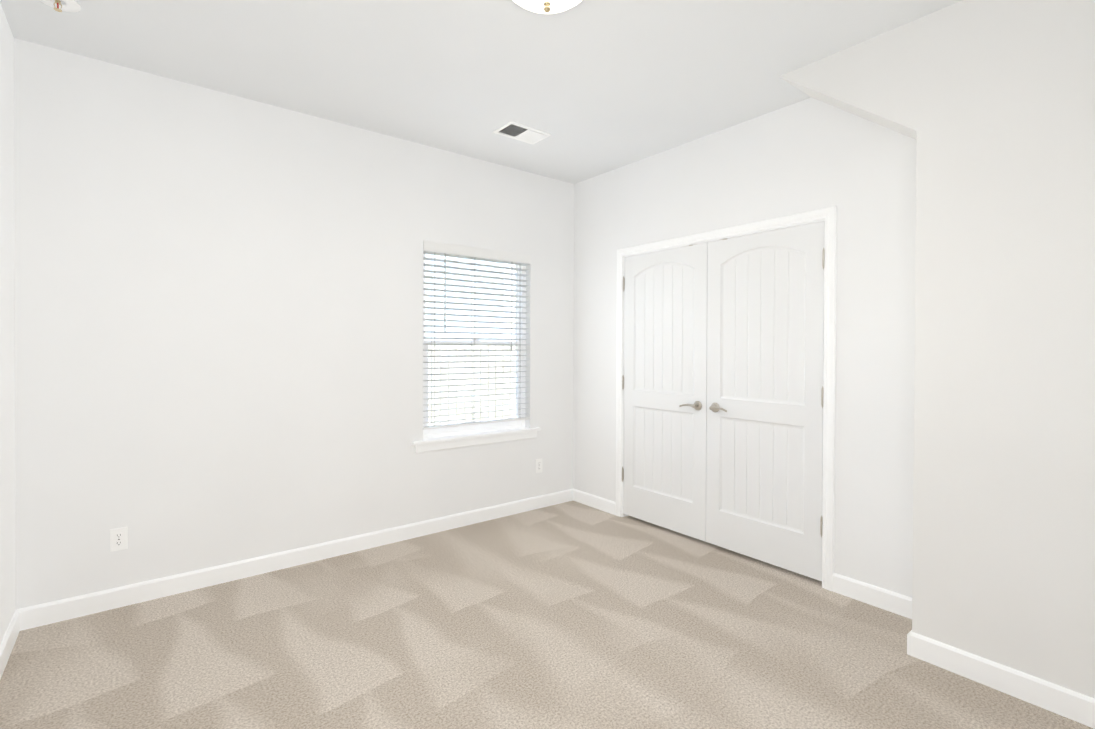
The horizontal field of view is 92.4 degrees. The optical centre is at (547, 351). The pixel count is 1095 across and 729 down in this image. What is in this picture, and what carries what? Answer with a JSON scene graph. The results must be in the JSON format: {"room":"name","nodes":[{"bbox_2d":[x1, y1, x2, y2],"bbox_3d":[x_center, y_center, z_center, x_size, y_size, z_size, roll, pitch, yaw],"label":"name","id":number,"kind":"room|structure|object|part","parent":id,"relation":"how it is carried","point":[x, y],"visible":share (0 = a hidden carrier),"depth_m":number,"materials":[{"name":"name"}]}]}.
{"room":"empty bedroom","nodes":[
{"label":"empty bedroom","id":0,"kind":"room"},
{"bbox_2d":[0,3,15,643],"bbox_3d":[-1.327,-0.058,0.891,0.120,2.750,3.840,0,1,-38],"label":"wall","id":1,"kind":"structure","parent":0,"point":[7,451],"depth_m":2.28,"materials":[{"name":"paint"}]},
{"bbox_2d":[0,609,19,679],"bbox_3d":[-1.316,1.266,0.989,0.014,0.100,3.720,0,1,-38],"label":"baseboard","id":2,"kind":"structure","parent":1,"relation":"attached to","point":[9,638],"depth_m":2.25,"materials":[{"name":"paint"}]},
{"bbox_2d":[14,38,573,608],"bbox_3d":[-0.868,-0.077,3.803,4.452,2.750,0.160,0,1,-38],"label":"wall","id":3,"kind":"structure","parent":0,"point":[218,328],"depth_m":2.97,"materials":[{"name":"paint"}]},
{"bbox_2d":[110,527,127,551],"bbox_3d":[-2.180,0.956,2.670,0.070,0.114,0.008,0,1,-38],"label":"electrical outlet","id":4,"kind":"object","parent":3,"relation":"attached to","point":[118,539],"visible":1,"depth_m":2.67,"materials":[{"name":"white plastic"}]},
{"bbox_2d":[17,489,572,630],"bbox_3d":[-1.121,1.249,3.506,3.442,0.100,0.014,0,1,-38],"label":"baseboard","id":5,"kind":"structure","parent":3,"relation":"attached to","point":[34,616],"depth_m":3.04,"materials":[{"name":"paint"}]},
{"bbox_2d":[415,240,536,452],"bbox_3d":[-0.546,-0.037,4.037,1.058,1.492,0.154,0,1,-38],"label":"window unit","id":6,"kind":"structure","parent":3,"relation":"in","point":[520,262],"depth_m":4.00,"materials":[{"name":"white plastic"}]},
{"bbox_3d":[-0.506,0.680,3.987,1.058,0.060,0.014,0,1,-38],"label":"window sill apron","id":7,"kind":"part","parent":6,"relation":"part of","materials":[{"name":"white wood"}]},
{"bbox_2d":[412,427,540,445],"bbox_3d":[-0.519,0.639,4.003,1.108,0.022,0.104,0,1,-38],"label":"window sill","id":8,"kind":"structure","parent":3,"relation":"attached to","point":[470,436],"depth_m":3.94,"materials":[{"name":"paint"}]},
{"bbox_2d":[536,459,541,472],"bbox_3d":[-0.069,0.947,4.339,0.070,0.114,0.008,0,1,-38],"label":"electrical outlet","id":9,"kind":"object","parent":3,"relation":"attached to","point":[538,465],"visible":1,"depth_m":4.33,"materials":[{"name":"white plastic"}]},
{"bbox_2d":[0,0,961,183],"bbox_3d":[0.328,-1.497,2.287,4.452,0.120,4.000,0,1,-38],"label":"ceiling","id":10,"kind":"structure","parent":0,"point":[593,88],"depth_m":2.58,"materials":[{"name":"paint"}]},
{"bbox_2d":[40,0,80,11],"bbox_3d":[-2.016,-1.425,2.160,0.144,0.040,0.144,0,1,-38],"label":"plate","id":11,"kind":"object","parent":10,"relation":"attached to","point":[69,6],"visible":1,"depth_m":2.18,"materials":[{"name":"white plastic"}]},
{"bbox_3d":[-2.016,-1.424,2.160,0.027,0.040,0.026,0,1,-38],"label":"frame","id":12,"kind":"part","parent":11,"relation":"part of","materials":[{"name":"metal"}]},
{"bbox_2d":[493,121,550,144],"bbox_3d":[-0.168,-1.439,3.477,0.330,0.016,0.210,0,1,-38],"label":"ceiling vent","id":13,"kind":"object","parent":10,"relation":"in","point":[521,132],"visible":1,"depth_m":3.47,"materials":[{"name":"white plastic"}]},
{"bbox_2d":[513,0,581,13],"bbox_3d":[-0.001,-1.365,2.002,0.337,0.143,0.337,0,1,-38],"label":"lamp","id":14,"kind":"object","parent":10,"relation":"attached to","point":[547,6],"visible":1,"depth_m":2.03,"materials":[{"name":"white glass"}]},
{"bbox_2d":[0,501,1093,728],"bbox_3d":[0.318,1.373,2.308,4.452,0.120,4.000,0,1,-38],"label":"floor","id":15,"kind":"structure","parent":0,"point":[572,615],"depth_m":2.30,"materials":[{"name":"carpet"}]},
{"bbox_2d":[573,97,915,597],"bbox_3d":[1.430,-0.064,3.148,0.120,2.750,3.720,0,1,-38],"label":"wall","id":16,"kind":"structure","parent":0,"point":[808,154],"depth_m":2.86,"materials":[{"name":"paint"}]},
{"bbox_2d":[573,489,615,514],"bbox_3d":[0.381,1.248,4.369,0.014,0.100,0.524,0,1,-38],"label":"baseboard","id":17,"kind":"structure","parent":16,"relation":"attached to","point":[596,502],"depth_m":4.35,"materials":[{"name":"paint"}]},
{"bbox_2d":[622,245,692,481],"bbox_3d":[0.799,0.146,3.865,0.039,1.763,0.648,0,1,-38],"label":"far closet door hinges","id":18,"kind":"object","parent":16,"relation":"attached to","point":[623,376],"visible":1,"depth_m":4.10,"materials":[{"name":"silver metal"}]},
{"bbox_2d":[623,242,707,541],"bbox_3d":[0.825,0.272,3.809,0.087,2.009,0.753,0,1,-38],"label":"closet door","id":19,"kind":"structure","parent":16,"relation":"in","point":[665,380],"depth_m":3.79,"materials":[{"name":"paint"}]},
{"bbox_3d":[0.976,0.369,3.589,0.052,0.065,0.151,0,1,-38],"label":"handle","id":20,"kind":"part","parent":19,"relation":"part of","materials":[{"name":"silver metal"}]},
{"bbox_2d":[616,206,836,590],"bbox_3d":[1.104,0.254,3.547,0.136,2.105,1.648,0,1,-38],"label":"door frame","id":21,"kind":"structure","parent":16,"relation":"attached to","point":[829,215],"depth_m":2.91,"materials":[{"name":"paint"}]},
{"bbox_2d":[706,221,824,580],"bbox_3d":[1.294,0.278,3.215,0.087,2.009,0.753,0,1,-38],"label":"closet door","id":22,"kind":"structure","parent":16,"relation":"in","point":[765,369],"depth_m":3.19,"materials":[{"name":"paint"}]},
{"bbox_3d":[1.114,0.371,3.415,0.052,0.065,0.151,0,1,-38],"label":"handle","id":23,"kind":"part","parent":22,"relation":"part of","materials":[{"name":"silver metal"}]},
{"bbox_2d":[723,238,824,536],"bbox_3d":[1.344,0.153,3.175,0.039,1.763,0.648,0,1,-38],"label":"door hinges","id":24,"kind":"object","parent":16,"relation":"attached to","point":[822,389],"visible":1,"depth_m":2.92,"materials":[{"name":"silver metal"}]},
{"bbox_2d":[833,573,911,618],"bbox_3d":[1.713,1.265,2.686,0.014,0.100,0.476,0,1,-38],"label":"baseboard","id":25,"kind":"structure","parent":16,"relation":"attached to","point":[887,600],"depth_m":2.71,"materials":[{"name":"paint"}]},
{"bbox_2d":[779,0,1094,697],"bbox_3d":[1.871,-0.056,2.204,0.360,2.750,1.693,0,1,-38],"label":"wall","id":26,"kind":"structure","parent":0,"point":[988,106],"depth_m":2.04,"materials":[{"name":"paint"}]},
{"bbox_2d":[907,630,911,655],"bbox_3d":[1.715,1.268,2.393,0.374,0.100,0.014,0,1,-38],"label":"baseboard","id":27,"kind":"structure","parent":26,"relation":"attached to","point":[909,643],"depth_m":2.28,"materials":[{"name":"paint"}]},
{"bbox_2d":[911,632,1094,728],"bbox_3d":[1.911,1.272,1.855,0.014,0.100,1.074,0,1,-38],"label":"baseboard","id":28,"kind":"structure","parent":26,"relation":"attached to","point":[1059,700],"depth_m":2.02,"materials":[{"name":"white wood"}]},
{"label":"outside","id":29,"kind":"structure","parent":0,"visible":0},
{"bbox_3d":[-15.659,1.554,36.753,75.000,0.200,69.830,0,1,-38],"label":"ground","id":30,"kind":"structure","parent":29,"visible":0},
{"bbox_2d":[425,254,514,348],"bbox_3d":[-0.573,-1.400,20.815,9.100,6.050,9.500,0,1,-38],"label":"window pane","id":31,"kind":"structure","parent":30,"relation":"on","point":[450,335],"depth_m":15.75,"materials":[{"name":"glass"}]},
{"bbox_2d":[428,345,515,425],"bbox_3d":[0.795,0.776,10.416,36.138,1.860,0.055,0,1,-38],"label":"window pane","id":32,"kind":"object","parent":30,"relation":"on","point":[465,393],"depth_m":8.74,"materials":[{"name":"glass"}]}
]}

